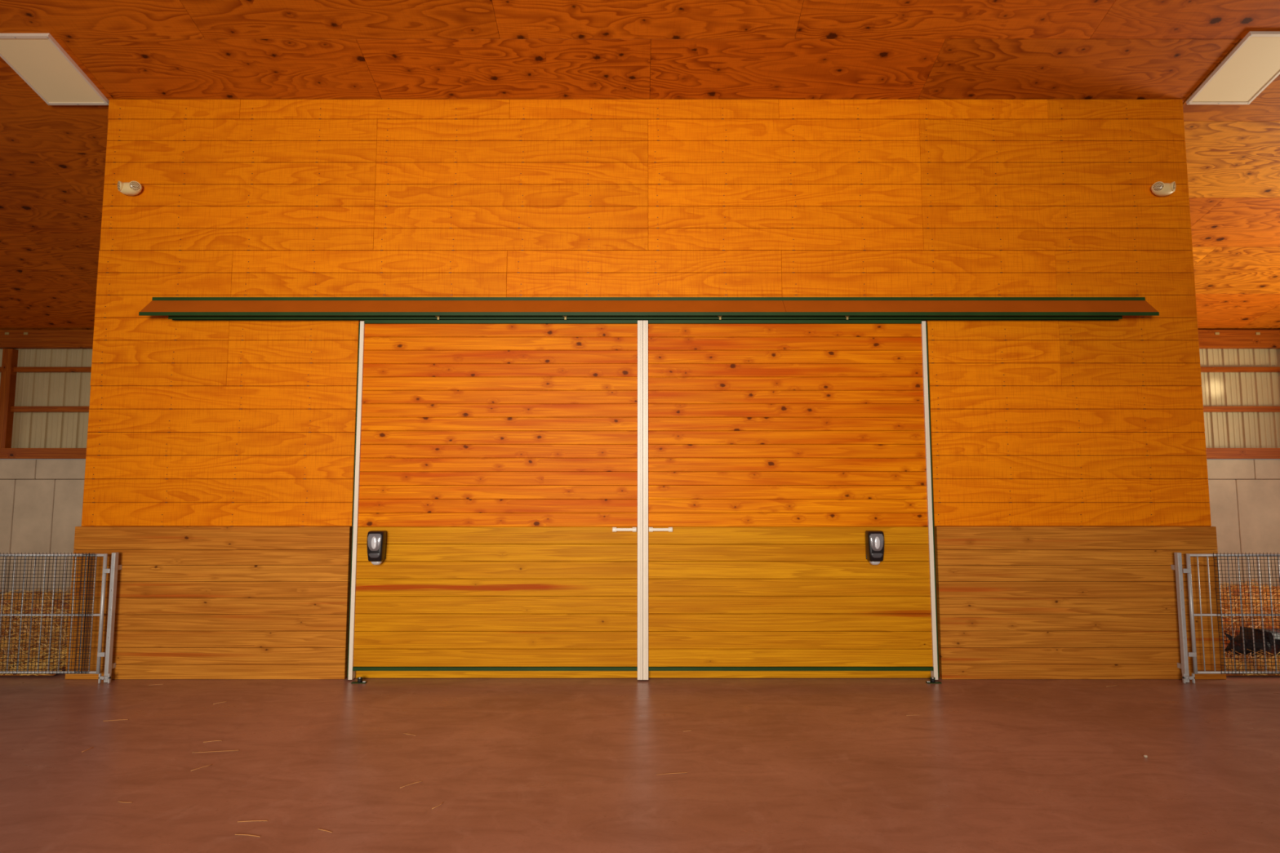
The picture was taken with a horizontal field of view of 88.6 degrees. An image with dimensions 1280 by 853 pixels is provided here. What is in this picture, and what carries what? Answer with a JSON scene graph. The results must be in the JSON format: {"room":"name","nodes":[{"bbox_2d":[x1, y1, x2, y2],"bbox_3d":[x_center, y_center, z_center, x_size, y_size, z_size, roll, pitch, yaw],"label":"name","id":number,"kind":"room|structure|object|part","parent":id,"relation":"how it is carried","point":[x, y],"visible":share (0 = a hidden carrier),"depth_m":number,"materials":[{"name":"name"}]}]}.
{"room":"barn interior","nodes":[
{"label":"barn interior","id":0,"kind":"room"},
{"bbox_2d":[0,329,93,593],"bbox_3d":[-8.975,0.559,9.521,8.050,3.960,0.230,0,-5,0],"label":"wall","id":1,"kind":"structure","parent":0,"point":[45,375],"depth_m":9.49,"materials":[{"name":"metal"}]},
{"bbox_3d":[-9.210,-0.373,9.547,0.140,1.521,0.100,0,-5,0],"label":"post","id":2,"kind":"part","parent":1,"relation":"part of","materials":[{"name":"brown wood"}]},
{"bbox_2d":[0,670,1279,852],"bbox_3d":[0.000,1.768,0.162,26.000,0.120,18.600,0,-5,0],"label":"floor","id":3,"kind":"structure","parent":0,"point":[514,765],"depth_m":3.83,"materials":[{"name":"concrete"}]},
{"bbox_2d":[0,586,71,675],"bbox_3d":[-8.239,2.151,7.433,6.522,0.239,3.683,0,-5,0],"label":"pile","id":4,"kind":"object","parent":3,"relation":"on","point":[30,594],"visible":0.3,"depth_m":6.59,"materials":[{"name":"beige plant"}]},
{"bbox_2d":[97,552,121,683],"bbox_3d":[-4.424,1.593,5.500,0.090,1.064,0.120,0,-5,0],"label":"gate post","id":5,"kind":"object","parent":3,"relation":"on","point":[115,566],"visible":1,"depth_m":5.48,"materials":[{"name":"metal"}]},
{"bbox_2d":[0,552,110,674],"bbox_3d":[-5.929,1.558,5.487,2.968,0.999,0.044,0,-5,0],"label":"gate","id":6,"kind":"object","parent":5,"relation":"attached to","point":[100,654],"visible":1,"depth_m":5.48,"materials":[{"name":"metal"}]},
{"bbox_3d":[-5.952,1.577,5.493,2.896,0.020,0.020,0,-5,0],"label":"rail","id":7,"kind":"part","parent":6,"relation":"part of","materials":[{"name":"metal"}]},
{"bbox_2d":[193,750,239,752],"bbox_3d":[-2.628,2.013,4.065,0.271,0.003,0.004,1,-5,-7],"label":"stalk","id":8,"kind":"object","parent":3,"relation":"on","point":[228,750],"visible":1,"depth_m":4.06,"materials":[{"name":"beige plant"}]},
{"bbox_2d":[235,834,260,837],"bbox_3d":[-1.858,1.938,3.111,0.132,0.003,0.010,-1,-5,9],"label":"stalk","id":9,"kind":"object","parent":3,"relation":"on","point":[235,834],"visible":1,"depth_m":3.11,"materials":[{"name":"beige plant"}]},
{"bbox_2d":[237,820,267,822],"bbox_3d":[-1.911,1.948,3.239,0.144,0.003,0.007,0,-5,-3],"label":"stalk","id":10,"kind":"object","parent":3,"relation":"on","point":[249,820],"visible":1,"depth_m":3.24,"materials":[{"name":"beige plant"}]},
{"bbox_2d":[351,676,367,683],"bbox_3d":[-2.326,2.100,5.434,0.120,0.046,0.043,0,-5,0],"label":"floor guide","id":11,"kind":"object","parent":3,"relation":"on","point":[359,679],"visible":1,"depth_m":5.42,"materials":[{"name":"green metal"}]},
{"bbox_2d":[656,772,687,775],"bbox_3d":[0.182,1.989,3.760,0.183,0.003,0.010,1,-5,-9],"label":"stalk","id":12,"kind":"object","parent":3,"relation":"on","point":[682,772],"visible":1,"depth_m":3.76,"materials":[{"name":"beige plant"}]},
{"bbox_2d":[925,677,942,683],"bbox_3d":[2.431,2.100,5.434,0.120,0.046,0.043,0,-5,0],"label":"floor guide","id":13,"kind":"object","parent":3,"relation":"on","point":[932,680],"visible":1,"depth_m":5.42,"materials":[{"name":"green metal"}]},
{"bbox_2d":[1170,552,1195,683],"bbox_3d":[4.534,1.593,5.500,0.090,1.064,0.120,0,-5,0],"label":"gate post","id":14,"kind":"object","parent":3,"relation":"on","point":[1184,665],"visible":1,"depth_m":5.48,"materials":[{"name":"metal"}]},
{"bbox_2d":[1182,552,1279,674],"bbox_3d":[5.984,1.558,5.489,2.858,0.999,0.040,0,-5,0],"label":"gate","id":15,"kind":"object","parent":14,"relation":"attached to","point":[1193,654],"visible":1,"depth_m":5.48,"materials":[{"name":"metal"}]},
{"bbox_3d":[6.010,1.577,5.493,2.781,0.020,0.020,0,-5,0],"label":"rail","id":16,"kind":"part","parent":15,"relation":"part of","materials":[{"name":"metal"}]},
{"bbox_2d":[1220,577,1279,675],"bbox_3d":[8.239,2.114,7.437,6.521,0.324,3.685,0,-5,0],"label":"bed","id":17,"kind":"object","parent":3,"relation":"on","point":[1246,588],"visible":0.19,"depth_m":7.07,"materials":[{"name":"beige plant"}]},
{"bbox_2d":[1224,626,1279,659],"bbox_3d":[5.855,2.032,6.144,1.006,0.314,0.545,0,-5,0],"label":"pig","id":18,"kind":"object","parent":17,"relation":"on","point":[1260,631],"visible":0.45,"depth_m":6.02},
{"bbox_2d":[0,0,1279,329],"bbox_3d":[0.000,-3.504,4.798,26.000,3.471,10.261,0,-5,0],"label":"ceiling","id":19,"kind":"structure","parent":0,"point":[52,157],"depth_m":5.65,"materials":[{"name":"brown wood"}]},
{"bbox_2d":[0,33,109,105],"bbox_3d":[-5.118,-3.077,5.682,0.556,0.245,0.649,0,-5,0],"label":"ceiling light","id":20,"kind":"object","parent":19,"relation":"attached to","point":[38,60],"visible":1,"depth_m":5.66,"materials":[{"name":"white paint"}]},
{"bbox_2d":[1186,31,1279,104],"bbox_3d":[5.265,-3.082,5.672,0.565,0.248,0.658,0,-5,0],"label":"ceiling light","id":21,"kind":"object","parent":19,"relation":"attached to","point":[1253,64],"visible":1,"depth_m":5.69,"materials":[{"name":"white paint"}]},
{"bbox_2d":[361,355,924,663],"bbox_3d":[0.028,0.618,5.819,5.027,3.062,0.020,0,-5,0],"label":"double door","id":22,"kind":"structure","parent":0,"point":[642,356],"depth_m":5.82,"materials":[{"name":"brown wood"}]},
{"bbox_2d":[65,99,1226,679],"bbox_3d":[0.048,-0.417,5.801,9.774,5.122,0.160,0,-5,0],"label":"wall","id":23,"kind":"structure","parent":0,"point":[1069,463],"depth_m":5.82,"materials":[{"name":"brown wood"}]},
{"bbox_2d":[117,181,142,195],"bbox_3d":[-4.547,-2.121,5.840,0.208,0.104,0.104,0,-5,0],"label":"emergency light","id":24,"kind":"object","parent":23,"relation":"attached to","point":[132,188],"visible":1,"depth_m":5.82,"materials":[{"name":"beige plastic"}]},
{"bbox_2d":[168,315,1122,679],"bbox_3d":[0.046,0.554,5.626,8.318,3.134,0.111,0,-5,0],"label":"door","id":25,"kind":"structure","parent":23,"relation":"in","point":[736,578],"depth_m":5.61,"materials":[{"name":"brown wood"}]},
{"bbox_2d":[346,315,642,679],"bbox_3d":[-1.213,0.567,5.614,2.471,3.107,0.088,0,-5,0],"label":"door","id":26,"kind":"structure","parent":25,"relation":"hanging from","point":[470,578],"depth_m":5.61,"materials":[{"name":"brown wood"}]},
{"bbox_3d":[-2.419,0.600,5.625,0.034,3.042,0.061,0,-5,0],"label":"edge trim","id":27,"kind":"part","parent":26,"relation":"part of","materials":[{"name":"white paint"}]},
{"bbox_2d":[366,530,386,564],"bbox_3d":[-2.211,1.018,5.507,0.136,0.281,0.131,0,-5,0],"label":"dispenser","id":28,"kind":"object","parent":26,"relation":"attached to","point":[376,540],"visible":1,"depth_m":5.46,"materials":[{"name":"black plastic"}]},
{"bbox_3d":[-2.211,0.966,5.475,0.116,0.165,0.048,0,-5,0],"label":"panel","id":29,"kind":"part","parent":28,"relation":"part of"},
{"bbox_2d":[371,560,382,564],"bbox_3d":[-2.211,1.144,5.513,0.088,0.030,0.068,0,-5,0],"label":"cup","id":30,"kind":"object","parent":28,"relation":"on","point":[375,562],"depth_m":5.48,"materials":[{"name":"white plastic"}]},
{"bbox_3d":[-0.132,0.874,5.568,0.205,0.038,0.035,0,-5,0],"label":"handle","id":31,"kind":"part","parent":26,"relation":"part of","materials":[{"name":"white paint"}]},
{"bbox_3d":[0.001,0.597,5.621,0.045,3.047,0.069,0,-5,0],"label":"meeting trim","id":32,"kind":"part","parent":26,"relation":"part of","materials":[{"name":"white paint"}]},
{"bbox_3d":[0.046,-0.971,5.763,8.318,0.073,0.078,0,-5,0],"label":"sliding door rail","id":33,"kind":"part","parent":25,"relation":"part of","materials":[{"name":"metal"}]},
{"bbox_3d":[0.048,0.597,5.621,0.045,3.047,0.069,0,-5,0],"label":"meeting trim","id":34,"kind":"part","parent":25,"relation":"part of","materials":[{"name":"white paint"}]},
{"bbox_3d":[0.176,0.874,5.568,0.202,0.038,0.035,0,-5,0],"label":"handle","id":35,"kind":"part","parent":25,"relation":"part of","materials":[{"name":"white paint"}]},
{"bbox_2d":[865,530,884,564],"bbox_3d":[1.972,1.018,5.507,0.136,0.281,0.131,0,-5,0],"label":"dispenser","id":36,"kind":"object","parent":25,"relation":"attached to","point":[874,540],"visible":1,"depth_m":5.46,"materials":[{"name":"black plastic"}]},
{"bbox_2d":[869,561,879,564],"bbox_3d":[1.972,1.144,5.513,0.088,0.030,0.068,0,-5,0],"label":"cup","id":37,"kind":"object","parent":36,"relation":"on","point":[871,562],"depth_m":5.48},
{"bbox_3d":[1.972,0.966,5.475,0.116,0.165,0.048,0,-5,0],"label":"panel","id":38,"kind":"part","parent":36,"relation":"part of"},
{"bbox_3d":[2.471,0.600,5.625,0.034,3.042,0.061,0,-5,0],"label":"edge trim","id":39,"kind":"part","parent":25,"relation":"part of","materials":[{"name":"white paint"}]},
{"bbox_2d":[138,297,1159,315],"bbox_3d":[0.077,-1.050,5.732,8.785,0.201,0.152,0,-5,0],"label":"track cover","id":40,"kind":"object","parent":23,"relation":"attached to","point":[158,306],"visible":1,"depth_m":5.71,"materials":[{"name":"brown metal"}]},
{"bbox_3d":[-1.528,-1.047,5.731,5.574,0.146,0.142,0,-5,0],"label":"sloped panel","id":41,"kind":"part","parent":40,"relation":"part of","materials":[{"name":"brown wood"}]},
{"bbox_3d":[2.866,-1.047,5.731,3.208,0.146,0.142,0,-5,0],"label":"sloped panel","id":42,"kind":"part","parent":40,"relation":"part of","materials":[{"name":"brown wood"}]},
{"bbox_2d":[1151,181,1176,196],"bbox_3d":[4.665,-2.115,5.839,0.208,0.104,0.104,0,-5,0],"label":"emergency light","id":43,"kind":"object","parent":23,"relation":"attached to","point":[1158,188],"visible":1,"depth_m":5.82,"materials":[{"name":"beige plastic"}]},
{"bbox_2d":[1198,329,1279,587],"bbox_3d":[8.975,0.559,9.521,8.050,3.960,0.230,0,-5,0],"label":"wall","id":44,"kind":"structure","parent":0,"point":[1240,369],"depth_m":9.55,"materials":[{"name":"metal"}]}
]}

